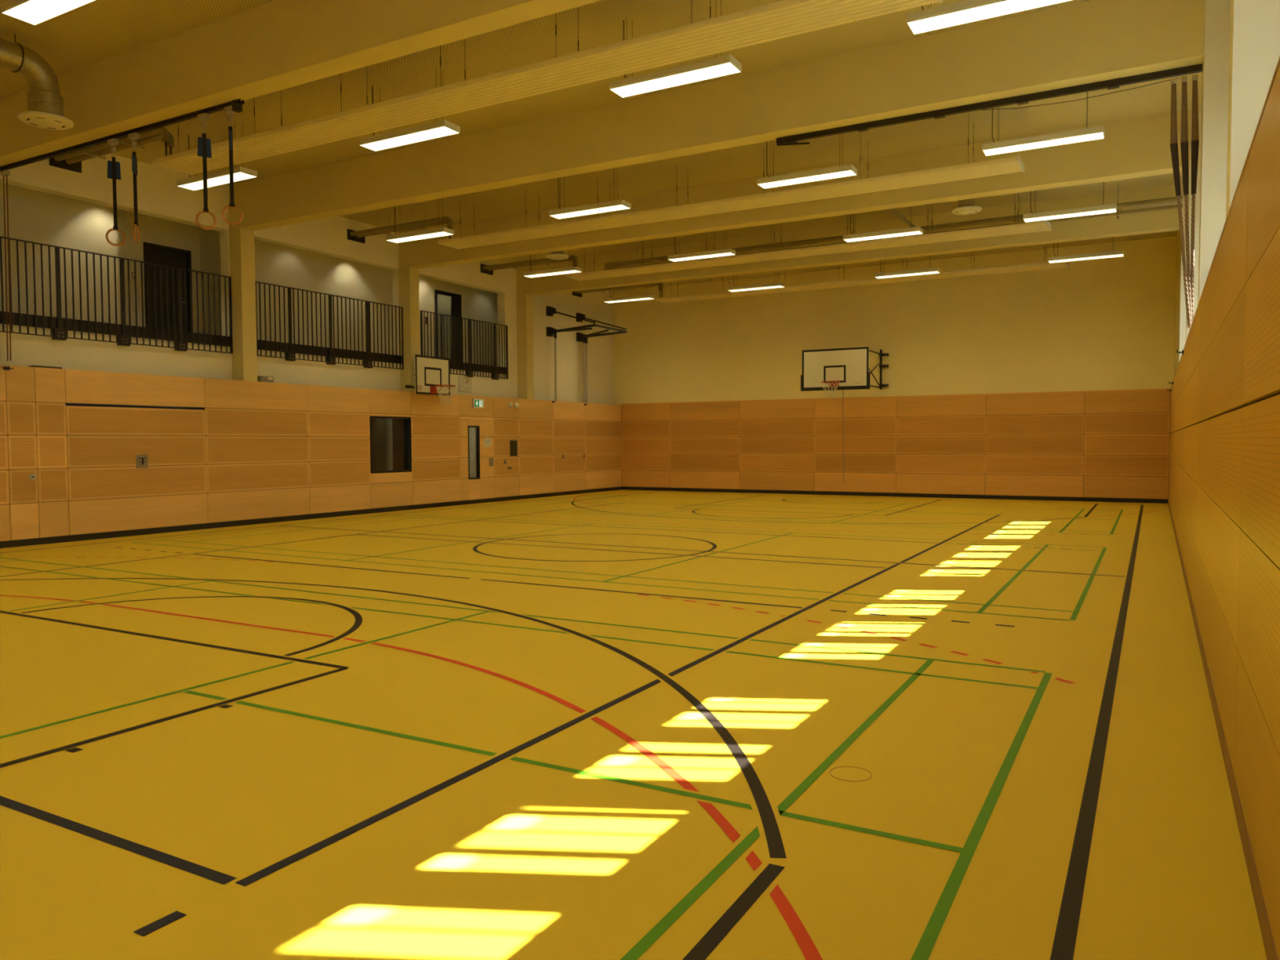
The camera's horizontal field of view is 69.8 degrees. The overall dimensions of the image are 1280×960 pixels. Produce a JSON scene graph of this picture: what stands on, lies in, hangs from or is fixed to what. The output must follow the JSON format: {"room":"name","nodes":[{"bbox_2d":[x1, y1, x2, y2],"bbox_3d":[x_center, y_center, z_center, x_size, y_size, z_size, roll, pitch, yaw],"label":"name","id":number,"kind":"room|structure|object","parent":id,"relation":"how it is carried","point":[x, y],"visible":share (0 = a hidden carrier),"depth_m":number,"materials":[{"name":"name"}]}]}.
{"room":"sports hall","nodes":[
{"label":"sports hall","id":0,"kind":"room"},
{"bbox_2d":[65,404,184,408],"bbox_3d":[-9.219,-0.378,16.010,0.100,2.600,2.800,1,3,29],"label":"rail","id":1,"kind":"structure","parent":0,"point":[65,404],"depth_m":16.08,"materials":[{"name":"black metal"}]},
{"bbox_2d":[0,182,497,366],"bbox_3d":[-9.219,-3.976,18.163,2.790,3.090,28.230,1,3,29],"label":"wall","id":2,"kind":"structure","parent":0,"point":[33,215],"depth_m":19.29,"materials":[{"name":"paint"}]},
{"bbox_2d":[128,269,137,280],"bbox_3d":[-10.081,-4.070,18.224,0.021,0.200,0.160,1,3,29],"label":"sign","id":3,"kind":"object","parent":2,"relation":"attached to","point":[131,272],"visible":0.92,"depth_m":18.21,"materials":[{"name":"paint"}]},
{"bbox_2d":[142,241,191,332],"bbox_3d":[-9.716,-3.729,18.901,0.130,2.140,1.030,1,3,29],"label":"door","id":4,"kind":"structure","parent":2,"relation":"in","point":[153,253],"depth_m":18.86,"materials":[{"name":"metal"}]},
{"bbox_2d":[425,316,430,326],"bbox_3d":[-5.586,-4.188,24.200,0.024,0.260,0.200,1,3,29],"label":"sign","id":5,"kind":"object","parent":2,"relation":"attached to","point":[428,317],"visible":0.46,"depth_m":24.22,"materials":[{"name":"paper"}]},
{"bbox_2d":[434,289,462,362],"bbox_3d":[-5.216,-4.010,24.913,0.080,2.160,1.050,1,3,29],"label":"door","id":6,"kind":"structure","parent":2,"relation":"in","point":[446,303],"depth_m":24.93,"materials":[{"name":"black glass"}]},
{"bbox_2d":[0,153,622,542],"bbox_3d":[-7.708,-2.358,17.502,0.586,6.420,28.630,1,3,29],"label":"wall","id":7,"kind":"structure","parent":0,"point":[297,443],"depth_m":18.58,"materials":[{"name":"brown wood"}]},
{"bbox_2d":[1,365,13,369],"bbox_3d":[-9.457,-1.676,13.711,0.088,0.058,0.160,1,3,29],"label":"hook","id":8,"kind":"object","parent":7,"relation":"attached to","point":[8,366],"visible":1,"depth_m":13.70,"materials":[{"name":"black metal"}]},
{"bbox_2d":[29,473,35,479],"bbox_3d":[-9.326,-0.047,14.077,0.012,0.100,0.100,1,3,29],"label":"lock plate","id":9,"kind":"object","parent":7,"relation":"attached to","point":[32,477],"visible":1,"depth_m":14.07,"materials":[{"name":"metal"}]},
{"bbox_2d":[28,365,62,368],"bbox_3d":[-9.274,-1.754,14.300,0.140,0.032,0.430,1,3,29],"label":"bar","id":10,"kind":"object","parent":7,"relation":"on","point":[28,366],"visible":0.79,"depth_m":14.24,"materials":[{"name":"metal"}]},
{"bbox_2d":[0,235,232,353],"bbox_3d":[-8.758,-3.022,15.589,0.099,1.474,4.080,1,3,29],"label":"gallery railing","id":11,"kind":"object","parent":7,"relation":"attached to","point":[59,326],"visible":1,"depth_m":15.45,"materials":[{"name":"black metal"}]},
{"bbox_2d":[65,405,207,535],"bbox_3d":[-8.493,-0.145,15.614,0.082,2.161,2.432,1,3,29],"label":"door","id":12,"kind":"structure","parent":7,"relation":"in","point":[129,468],"depth_m":15.49,"materials":[{"name":"brown wood"}]},
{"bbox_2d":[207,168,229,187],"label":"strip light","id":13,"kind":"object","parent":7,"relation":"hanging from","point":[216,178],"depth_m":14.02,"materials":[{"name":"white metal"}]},
{"bbox_2d":[177,171,257,190],"bbox_3d":[-6.556,-4.623,14.187,1.500,0.011,0.290,1,3,29],"label":"diffuser","id":14,"kind":"object","parent":13,"relation":"attached to","point":[220,178],"depth_m":14.13,"materials":[{"name":"white plastic"}]},
{"bbox_2d":[257,375,273,382],"bbox_3d":[-7.340,-1.963,17.950,0.143,0.130,0.300,1,3,29],"label":"control box","id":15,"kind":"object","parent":7,"relation":"on","point":[261,379],"visible":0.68,"depth_m":17.88,"materials":[{"name":"grey plastic"}]},
{"bbox_2d":[0,486,622,548],"bbox_3d":[-7.441,0.805,17.491,0.016,0.098,28.028,1,3,29],"label":"baseboard","id":16,"kind":"structure","parent":7,"relation":"attached to","point":[10,544],"depth_m":17.58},
{"bbox_2d":[255,281,404,369],"bbox_3d":[-6.517,-3.198,19.585,0.099,1.474,4.030,1,3,29],"label":"gallery railing","id":17,"kind":"object","parent":7,"relation":"attached to","point":[290,348],"visible":0.97,"depth_m":19.43,"materials":[{"name":"black metal"}]},
{"bbox_2d":[369,416,411,472],"bbox_3d":[-5.698,-0.801,20.746,0.204,1.240,1.270,1,3,29],"label":"window","id":18,"kind":"structure","parent":7,"relation":"in","point":[390,437],"depth_m":20.79,"materials":[{"name":"black glass"}]},
{"bbox_2d":[404,354,455,404],"bbox_3d":[-4.989,-2.339,21.562,1.175,1.122,1.201,-1,3,-21],"label":"basketball hoop","id":19,"kind":"object","parent":7,"relation":"attached to","point":[432,374],"visible":1,"depth_m":21.43,"materials":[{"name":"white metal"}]},
{"bbox_2d":[420,310,508,379],"bbox_3d":[-4.423,-3.363,23.320,0.099,1.474,3.340,1,3,29],"label":"gallery railing","id":20,"kind":"object","parent":7,"relation":"attached to","point":[469,367],"visible":0.77,"depth_m":23.38,"materials":[{"name":"black metal"}]},
{"bbox_2d":[457,375,472,391],"bbox_3d":[-4.444,-2.457,23.349,0.067,0.380,0.480,1,3,29],"label":"wall clock","id":21,"kind":"object","parent":7,"relation":"attached to","point":[465,383],"visible":1,"depth_m":23.30,"materials":[{"name":"white paint"}]},
{"bbox_2d":[460,419,493,501],"bbox_3d":[-4.154,-0.467,23.363,0.072,2.120,1.306,1,3,29],"label":"door","id":22,"kind":"structure","parent":7,"relation":"in","point":[477,460],"depth_m":23.33,"materials":[{"name":"brown wood"}]},
{"bbox_2d":[484,435,491,446],"bbox_3d":[-3.932,-1.002,23.689,0.002,0.280,0.300,1,3,29],"label":"paper notice","id":23,"kind":"object","parent":22,"relation":"attached to","point":[487,442],"visible":1,"depth_m":23.69,"materials":[{"name":"white paper"}]},
{"bbox_2d":[471,398,484,408],"bbox_3d":[-4.109,-1.942,23.288,0.056,0.235,0.420,1,3,29],"label":"exit sign","id":24,"kind":"object","parent":7,"relation":"attached to","point":[476,403],"visible":1,"depth_m":23.24,"materials":[{"name":"white paint"}]},
{"bbox_2d":[510,440,517,456],"bbox_3d":[-3.393,-0.853,24.638,0.022,0.420,0.290,1,3,29],"label":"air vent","id":25,"kind":"object","parent":7,"relation":"in","point":[513,444],"visible":1,"depth_m":24.63,"materials":[{"name":"black metal"}]},
{"bbox_2d":[546,306,626,402],"bbox_3d":[-1.501,-3.667,26.867,1.725,2.720,1.842,1,3,29],"label":"wall frame","id":26,"kind":"object","parent":7,"relation":"attached to","point":[550,311],"visible":0.99,"depth_m":27.07,"materials":[{"name":"black metal"}]},
{"bbox_2d":[0,0,1202,291],"bbox_3d":[-0.571,-5.555,13.360,17.120,0.250,28.630,1,3,29],"label":"ceiling","id":27,"kind":"structure","parent":0,"point":[95,31],"depth_m":13.34,"materials":[{"name":"beige wood"}]},
{"bbox_2d":[0,33,73,130],"bbox_3d":[-8.051,-4.762,9.770,0.580,0.970,3.820,1,3,29],"label":"ventilation duct","id":28,"kind":"object","parent":27,"relation":"hanging from","point":[44,100],"visible":1,"depth_m":11.02,"materials":[{"name":"metal"}]},
{"bbox_2d":[0,0,94,25],"bbox_3d":[-5.268,-4.789,8.352,1.520,0.817,0.310,1,3,29],"label":"strip light","id":29,"kind":"object","parent":27,"relation":"hanging from","point":[34,12],"visible":1,"depth_m":8.54,"materials":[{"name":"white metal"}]},
{"bbox_2d":[0,98,244,171],"bbox_3d":[-7.264,-4.473,12.250,5.900,0.120,0.080,1,3,29],"label":"track","id":30,"kind":"object","parent":27,"relation":"attached to","point":[237,104],"visible":1,"depth_m":11.83,"materials":[{"name":"black metal"}]},
{"bbox_2d":[0,170,8,360],"bbox_3d":[-9.303,-3.128,13.452,0.088,2.751,0.060,1,3,29],"label":"rope","id":31,"kind":"object","parent":30,"relation":"hanging from","point":[2,171],"visible":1,"depth_m":13.44,"materials":[{"name":"fabric"}]},
{"bbox_2d":[3,169,11,360],"bbox_3d":[-9.229,-3.127,13.411,0.098,2.751,0.060,1,3,29],"label":"rope","id":32,"kind":"object","parent":30,"relation":"hanging from","point":[6,172],"visible":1,"depth_m":13.40,"materials":[{"name":"fabric"}]},
{"bbox_2d":[105,137,125,246],"bbox_3d":[-6.930,-3.785,12.093,0.140,1.390,0.206,1,3,29],"label":"ring","id":33,"kind":"object","parent":30,"relation":"hanging from","point":[113,166],"visible":1,"depth_m":12.07,"materials":[{"name":"fabric"}]},
{"bbox_2d":[128,132,140,242],"bbox_3d":[-6.537,-3.778,11.873,0.122,1.390,0.213,-2,3,-39],"label":"ring","id":34,"kind":"object","parent":30,"relation":"hanging from","point":[135,135],"visible":1,"depth_m":11.85,"materials":[{"name":"fabric"}]},
{"bbox_2d":[195,112,216,230],"bbox_3d":[-5.307,-3.754,11.184,0.140,1.390,0.212,1,3,29],"label":"ring","id":35,"kind":"object","parent":30,"relation":"hanging from","point":[204,148],"visible":1,"depth_m":11.17,"materials":[{"name":"metal"}]},
{"bbox_2d":[222,105,243,225],"bbox_3d":[-4.880,-3.746,10.945,0.204,1.390,0.138,0,2,12],"label":"ring","id":36,"kind":"object","parent":30,"relation":"hanging from","point":[228,109],"visible":1,"depth_m":10.93,"materials":[{"name":"fabric"}]},
{"bbox_2d":[358,74,460,151],"bbox_3d":[-3.094,-4.960,12.231,1.520,0.817,0.310,1,3,29],"label":"strip light","id":37,"kind":"object","parent":27,"relation":"hanging from","point":[441,128],"visible":0.87,"depth_m":12.15,"materials":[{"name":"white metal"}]},
{"bbox_2d":[360,125,459,151],"bbox_3d":[-3.092,-4.557,12.248,1.500,0.011,0.290,1,3,29],"label":"diffuser","id":38,"kind":"object","parent":37,"relation":"attached to","point":[426,132],"depth_m":12.18,"materials":[{"name":"white plastic"}]},
{"bbox_2d":[385,198,454,243],"bbox_3d":[-4.359,-5.199,18.092,1.520,0.817,0.310,1,3,29],"label":"strip light","id":39,"kind":"object","parent":27,"relation":"hanging from","point":[438,232],"visible":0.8,"depth_m":18.01,"materials":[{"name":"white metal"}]},
{"bbox_2d":[386,231,453,243],"bbox_3d":[-4.357,-4.796,18.109,1.500,0.011,0.290,1,3,29],"label":"diffuser","id":40,"kind":"object","parent":39,"relation":"attached to","point":[419,235],"depth_m":18.05,"materials":[{"name":"white plastic"}]},
{"bbox_2d":[150,0,942,175],"bbox_3d":[-2.144,-4.905,10.858,10.968,0.821,0.648,1,3,29],"label":"ceiling beam","id":41,"kind":"structure","parent":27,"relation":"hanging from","point":[785,18],"depth_m":10.09,"materials":[{"name":"paint"}]},
{"bbox_2d":[48,126,173,173],"bbox_3d":[-7.993,-5.043,14.044,2.875,0.745,0.490,1,3,29],"label":"heating unit","id":42,"kind":"object","parent":41,"relation":"attached to","point":[72,161],"visible":0.7,"depth_m":14.06,"materials":[{"name":"black metal"}]},
{"bbox_2d":[523,254,582,277],"bbox_3d":[-2.116,-5.375,22.093,1.520,0.817,0.310,1,3,29],"label":"strip light","id":43,"kind":"object","parent":27,"relation":"hanging from","point":[569,269],"visible":0.81,"depth_m":21.99,"materials":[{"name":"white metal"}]},
{"bbox_2d":[523,269,581,277],"bbox_3d":[-2.114,-4.973,22.110,1.500,0.011,0.290,1,3,29],"label":"diffuser","id":44,"kind":"object","parent":43,"relation":"attached to","point":[548,272],"depth_m":22.06,"materials":[{"name":"white plastic"}]},
{"bbox_2d":[546,250,568,259],"bbox_3d":[-1.817,-5.281,20.111,0.500,0.850,0.500,1,3,29],"label":"outlet","id":45,"kind":"object","parent":27,"relation":"hanging from","point":[560,255],"visible":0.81,"depth_m":20.01,"materials":[{"name":"paint"}]},
{"bbox_2d":[548,177,631,218],"bbox_3d":[-0.895,-5.133,16.153,1.520,0.817,0.310,1,3,29],"label":"strip light","id":46,"kind":"object","parent":27,"relation":"hanging from","point":[614,205],"visible":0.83,"depth_m":16.09,"materials":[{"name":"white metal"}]},
{"bbox_2d":[549,204,630,218],"bbox_3d":[-0.893,-4.730,16.170,1.500,0.011,0.290,1,3,29],"label":"diffuser","id":47,"kind":"object","parent":46,"relation":"attached to","point":[598,208],"depth_m":16.10,"materials":[{"name":"white plastic"}]},
{"bbox_2d":[603,284,654,302],"bbox_3d":[-0.321,-5.558,26.276,1.520,0.817,0.310,1,3,29],"label":"strip light","id":48,"kind":"object","parent":27,"relation":"hanging from","point":[610,300],"visible":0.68,"depth_m":26.19,"materials":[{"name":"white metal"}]},
{"bbox_2d":[604,297,653,302],"bbox_3d":[-0.319,-5.155,26.293,1.500,0.011,0.290,1,3,29],"label":"diffuser","id":49,"kind":"object","parent":48,"relation":"attached to","point":[620,299],"depth_m":26.23,"materials":[{"name":"white plastic"}]},
{"bbox_2d":[608,16,742,97],"bbox_3d":[0.379,-4.894,10.287,1.520,0.817,0.310,1,3,29],"label":"strip light","id":50,"kind":"object","parent":27,"relation":"hanging from","point":[726,64],"visible":0.83,"depth_m":10.22,"materials":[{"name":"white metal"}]},
{"bbox_2d":[609,61,740,97],"bbox_3d":[0.380,-4.491,10.304,1.500,0.011,0.290,1,3,29],"label":"diffuser","id":51,"kind":"object","parent":50,"relation":"attached to","point":[712,69],"depth_m":10.24,"materials":[{"name":"white plastic"}]},
{"bbox_2d":[667,239,736,262],"bbox_3d":[1.348,-5.310,20.154,1.520,0.817,0.310,1,3,29],"label":"strip light","id":52,"kind":"object","parent":27,"relation":"hanging from","point":[723,252],"visible":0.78,"depth_m":20.07,"materials":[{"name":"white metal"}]},
{"bbox_2d":[667,252,735,262],"bbox_3d":[1.350,-4.907,20.171,1.500,0.011,0.290,1,3,29],"label":"diffuser","id":53,"kind":"object","parent":52,"relation":"attached to","point":[695,255],"depth_m":20.12,"materials":[{"name":"white plastic"}]},
{"bbox_2d":[438,114,1024,249],"bbox_3d":[0.848,-5.142,16.237,11.008,0.821,0.648,1,3,29],"label":"ceiling beam","id":54,"kind":"structure","parent":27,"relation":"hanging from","point":[1015,164],"depth_m":15.50,"materials":[{"name":"paint"}]},
{"bbox_2d":[346,211,452,243],"bbox_3d":[-4.996,-5.280,19.421,2.845,0.745,0.490,1,3,29],"label":"heating unit","id":55,"kind":"object","parent":54,"relation":"attached to","point":[359,236],"visible":0.87,"depth_m":19.40,"materials":[{"name":"black metal"}]},
{"bbox_2d":[727,275,785,292],"bbox_3d":[3.082,-5.493,24.371,1.520,0.817,0.310,1,3,29],"label":"strip light","id":56,"kind":"object","parent":27,"relation":"hanging from","point":[776,285],"visible":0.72,"depth_m":24.30,"materials":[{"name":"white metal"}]},
{"bbox_2d":[728,284,784,292],"bbox_3d":[3.084,-5.091,24.388,1.500,0.011,0.290,1,3,29],"label":"diffuser","id":57,"kind":"object","parent":56,"relation":"attached to","point":[749,287],"depth_m":24.34,"materials":[{"name":"white plastic"}]},
{"bbox_2d":[756,141,857,188],"bbox_3d":[2.578,-5.067,14.209,1.520,0.817,0.310,1,3,29],"label":"strip light","id":58,"kind":"object","parent":27,"relation":"hanging from","point":[850,170],"visible":0.86,"depth_m":14.15,"materials":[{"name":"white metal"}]},
{"bbox_2d":[757,169,856,188],"bbox_3d":[2.579,-4.665,14.226,1.500,0.011,0.290,1,3,29],"label":"diffuser","id":59,"kind":"object","parent":58,"relation":"attached to","point":[817,175],"depth_m":14.16,"materials":[{"name":"white plastic"}]},
{"bbox_2d":[564,192,1051,280],"bbox_3d":[3.063,-5.314,20.116,10.878,0.821,0.648,1,3,29],"label":"ceiling beam","id":60,"kind":"structure","parent":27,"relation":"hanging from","point":[1040,226],"depth_m":19.49,"materials":[{"name":"paint"}]},
{"bbox_2d":[480,253,577,275],"bbox_3d":[-2.744,-5.454,23.336,2.945,0.745,0.490,1,3,29],"label":"heating unit","id":61,"kind":"object","parent":60,"relation":"attached to","point":[488,269],"visible":0.87,"depth_m":23.33,"materials":[{"name":"black metal"}]},
{"bbox_2d":[653,244,1069,302],"bbox_3d":[5.242,-5.481,23.900,10.778,0.821,0.648,1,3,29],"label":"beam","id":62,"kind":"structure","parent":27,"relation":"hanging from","point":[1046,265],"depth_m":23.43,"materials":[{"name":"paint"}]},
{"bbox_2d":[572,282,663,297],"bbox_3d":[-0.589,-5.619,27.077,3.045,0.745,0.490,1,3,29],"label":"heating unit","id":63,"kind":"object","parent":62,"relation":"attached to","point":[578,293],"visible":0.7,"depth_m":26.97,"materials":[{"name":"black metal"}]},
{"bbox_2d":[842,213,923,242],"bbox_3d":[4.821,-5.244,18.210,1.520,0.817,0.310,1,3,29],"label":"strip light","id":64,"kind":"object","parent":27,"relation":"hanging from","point":[913,230],"visible":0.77,"depth_m":18.13,"materials":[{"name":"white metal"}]},
{"bbox_2d":[843,230,922,242],"bbox_3d":[4.822,-4.841,18.227,1.500,0.011,0.290,1,3,29],"label":"diffuser","id":65,"kind":"object","parent":64,"relation":"attached to","point":[890,233],"depth_m":18.18,"materials":[{"name":"white plastic"}]},
{"bbox_2d":[602,182,1182,270],"bbox_3d":[4.602,-5.428,20.097,12.570,0.610,0.320,1,3,29],"label":"ceiling beam","id":66,"kind":"structure","parent":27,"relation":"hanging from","point":[1170,202],"depth_m":19.05,"materials":[{"name":"wood"}]},
{"bbox_2d":[890,208,915,226],"bbox_3d":[4.957,-5.376,17.732,0.140,0.520,3.520,1,3,29],"label":"pipe","id":67,"kind":"object","parent":27,"relation":"hanging from","point":[895,211],"visible":0.15,"depth_m":18.10,"materials":[{"name":"metal"}]},
{"bbox_2d":[874,260,940,278],"bbox_3d":[6.537,-5.428,22.437,1.520,0.817,0.310,1,3,29],"label":"strip light","id":68,"kind":"object","parent":27,"relation":"hanging from","point":[933,270],"visible":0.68,"depth_m":22.36,"materials":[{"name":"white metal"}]},
{"bbox_2d":[875,271,939,278],"bbox_3d":[6.539,-5.025,22.454,1.500,0.011,0.290,1,3,29],"label":"diffuser","id":69,"kind":"object","parent":68,"relation":"attached to","point":[898,273],"depth_m":22.41,"materials":[{"name":"white plastic"}]},
{"bbox_2d":[951,198,981,214],"bbox_3d":[5.782,-5.152,16.224,0.500,0.850,0.500,1,3,29],"label":"outlet","id":70,"kind":"object","parent":27,"relation":"hanging from","point":[966,206],"visible":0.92,"depth_m":16.12,"materials":[{"name":"paint"}]},
{"bbox_2d":[906,0,1071,34],"bbox_3d":[3.319,-4.838,8.641,1.520,0.817,0.310,1,3,29],"label":"strip light","id":71,"kind":"object","parent":27,"relation":"hanging from","point":[967,11],"visible":0.91,"depth_m":8.71,"materials":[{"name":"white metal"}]},
{"bbox_2d":[982,91,1104,155],"bbox_3d":[5.518,-5.011,12.563,1.520,0.817,0.310,1,3,29],"label":"strip light","id":72,"kind":"object","parent":27,"relation":"hanging from","point":[1095,132],"visible":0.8,"depth_m":12.49,"materials":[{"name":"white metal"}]},
{"bbox_2d":[982,131,1103,155],"bbox_3d":[5.519,-4.609,12.580,1.500,0.011,0.290,1,3,29],"label":"diffuser","id":73,"kind":"object","parent":72,"relation":"attached to","point":[1077,136],"depth_m":12.53,"materials":[{"name":"white plastic"}]},
{"bbox_2d":[1022,187,1116,222],"bbox_3d":[7.761,-5.188,16.564,1.520,0.817,0.310,1,3,29],"label":"strip light","id":74,"kind":"object","parent":27,"relation":"hanging from","point":[1110,208],"visible":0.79,"depth_m":16.48,"materials":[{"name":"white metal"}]},
{"bbox_2d":[1023,208,1115,222],"bbox_3d":[7.763,-4.786,16.581,1.500,0.011,0.290,1,3,29],"label":"diffuser","id":75,"kind":"object","parent":74,"relation":"attached to","point":[1083,211],"depth_m":16.53,"materials":[{"name":"white plastic"}]},
{"bbox_2d":[1048,242,1124,262],"bbox_3d":[9.974,-5.363,20.512,1.520,0.817,0.310,1,3,29],"label":"strip light","id":76,"kind":"object","parent":27,"relation":"hanging from","point":[1055,259],"visible":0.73,"depth_m":20.43,"materials":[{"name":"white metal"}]},
{"bbox_2d":[1048,253,1123,262],"bbox_3d":[9.976,-4.960,20.529,1.500,0.011,0.290,1,3,29],"label":"diffuser","id":77,"kind":"object","parent":76,"relation":"attached to","point":[1083,256],"depth_m":20.49,"materials":[{"name":"white plastic"}]},
{"bbox_2d":[0,489,1266,959],"bbox_3d":[-0.474,1.082,13.656,16.620,0.202,28.330,1,3,29],"label":"floor","id":78,"kind":"structure","parent":0,"point":[618,724],"depth_m":4.81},
{"bbox_2d":[613,235,1176,499],"bbox_3d":[6.335,-2.769,25.873,17.000,6.420,0.322,1,3,29],"label":"wall","id":79,"kind":"structure","parent":0,"point":[1053,382],"depth_m":24.95,"materials":[{"name":"brown wood"}]},
{"bbox_2d":[800,346,888,484],"bbox_3d":[5.476,-1.756,24.711,1.850,3.660,2.761,1,3,29],"label":"basketball hoop","id":80,"kind":"object","parent":79,"relation":"attached to","point":[833,370],"visible":1,"depth_m":23.99,"materials":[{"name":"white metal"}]},
{"bbox_2d":[622,486,1168,503],"bbox_3d":[6.104,0.392,25.960,15.344,0.098,0.018,1,3,29],"label":"baseboard","id":81,"kind":"structure","parent":79,"relation":"attached to","point":[772,491],"depth_m":25.16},
{"bbox_2d":[1168,56,1279,959],"bbox_3d":[6.271,-2.094,9.677,0.770,6.420,28.630,1,3,29],"label":"wall","id":82,"kind":"structure","parent":0,"point":[1224,482],"depth_m":3.75,"materials":[{"name":"brown wood"}]},
{"bbox_2d":[0,0,1279,364],"bbox_3d":[-2.799,-3.409,9.656,16.320,3.750,0.310,1,3,29],"label":"beam","id":83,"kind":"structure","parent":82,"relation":"attached to","point":[273,46],"depth_m":10.05,"materials":[{"name":"paint"}]},
{"bbox_2d":[227,0,1231,381],"bbox_3d":[-0.605,-3.582,13.570,16.320,3.750,0.310,1,3,29],"label":"beam","id":84,"kind":"structure","parent":82,"relation":"attached to","point":[1092,41],"depth_m":11.87,"materials":[{"name":"paint"}]},
{"bbox_2d":[398,107,1201,391],"bbox_3d":[1.589,-3.755,17.483,16.320,3.750,0.310,1,3,29],"label":"beam","id":85,"kind":"structure","parent":82,"relation":"attached to","point":[1139,147],"depth_m":16.06,"materials":[{"name":"paint"}]},
{"bbox_2d":[515,183,1188,399],"bbox_3d":[3.788,-3.928,21.405,16.320,3.750,0.310,1,3,29],"label":"beam","id":86,"kind":"structure","parent":82,"relation":"attached to","point":[1163,220],"depth_m":20.52,"materials":[{"name":"paint"}]},
{"bbox_2d":[776,63,1202,146],"bbox_3d":[3.961,-4.458,11.108,4.866,0.154,0.080,1,3,29],"label":"track","id":87,"kind":"object","parent":82,"relation":"attached to","point":[1117,82],"visible":1,"depth_m":10.89,"materials":[{"name":"black metal"}]},
{"bbox_2d":[1169,77,1191,328],"bbox_3d":[5.987,-3.051,10.164,0.357,2.704,0.084,-1,3,-23],"label":"rope","id":88,"kind":"object","parent":87,"relation":"hanging from","point":[1174,144],"visible":0.99,"depth_m":10.11,"materials":[{"name":"fabric"}]},
{"bbox_2d":[1180,75,1191,324],"bbox_3d":[6.051,-3.051,10.152,0.348,2.704,0.081,-2,3,-42],"label":"rope","id":89,"kind":"object","parent":87,"relation":"hanging from","point":[1184,140],"visible":0.99,"depth_m":10.05,"materials":[{"name":"fabric"}]},
{"bbox_2d":[1190,73,1199,322],"bbox_3d":[6.119,-3.051,10.143,0.078,2.704,0.368,1,3,29],"label":"rope","id":90,"kind":"object","parent":87,"relation":"hanging from","point":[1194,140],"visible":0.97,"depth_m":10.01,"materials":[{"name":"fabric"}]},
{"bbox_2d":[1173,231,1181,377],"bbox_3d":[12.986,-3.995,21.690,0.550,3.680,0.520,1,3,29],"label":"trim","id":91,"kind":"structure","parent":82,"relation":"attached to","point":[1178,237],"depth_m":21.57,"materials":[{"name":"paint"}]},
{"bbox_2d":[1168,500,1278,959],"bbox_3d":[5.951,1.058,9.996,0.016,0.098,28.030,1,3,29],"label":"baseboard","id":92,"kind":"structure","parent":82,"relation":"attached to","point":[1266,933],"depth_m":3.66,"materials":[{"name":"brown wood"}]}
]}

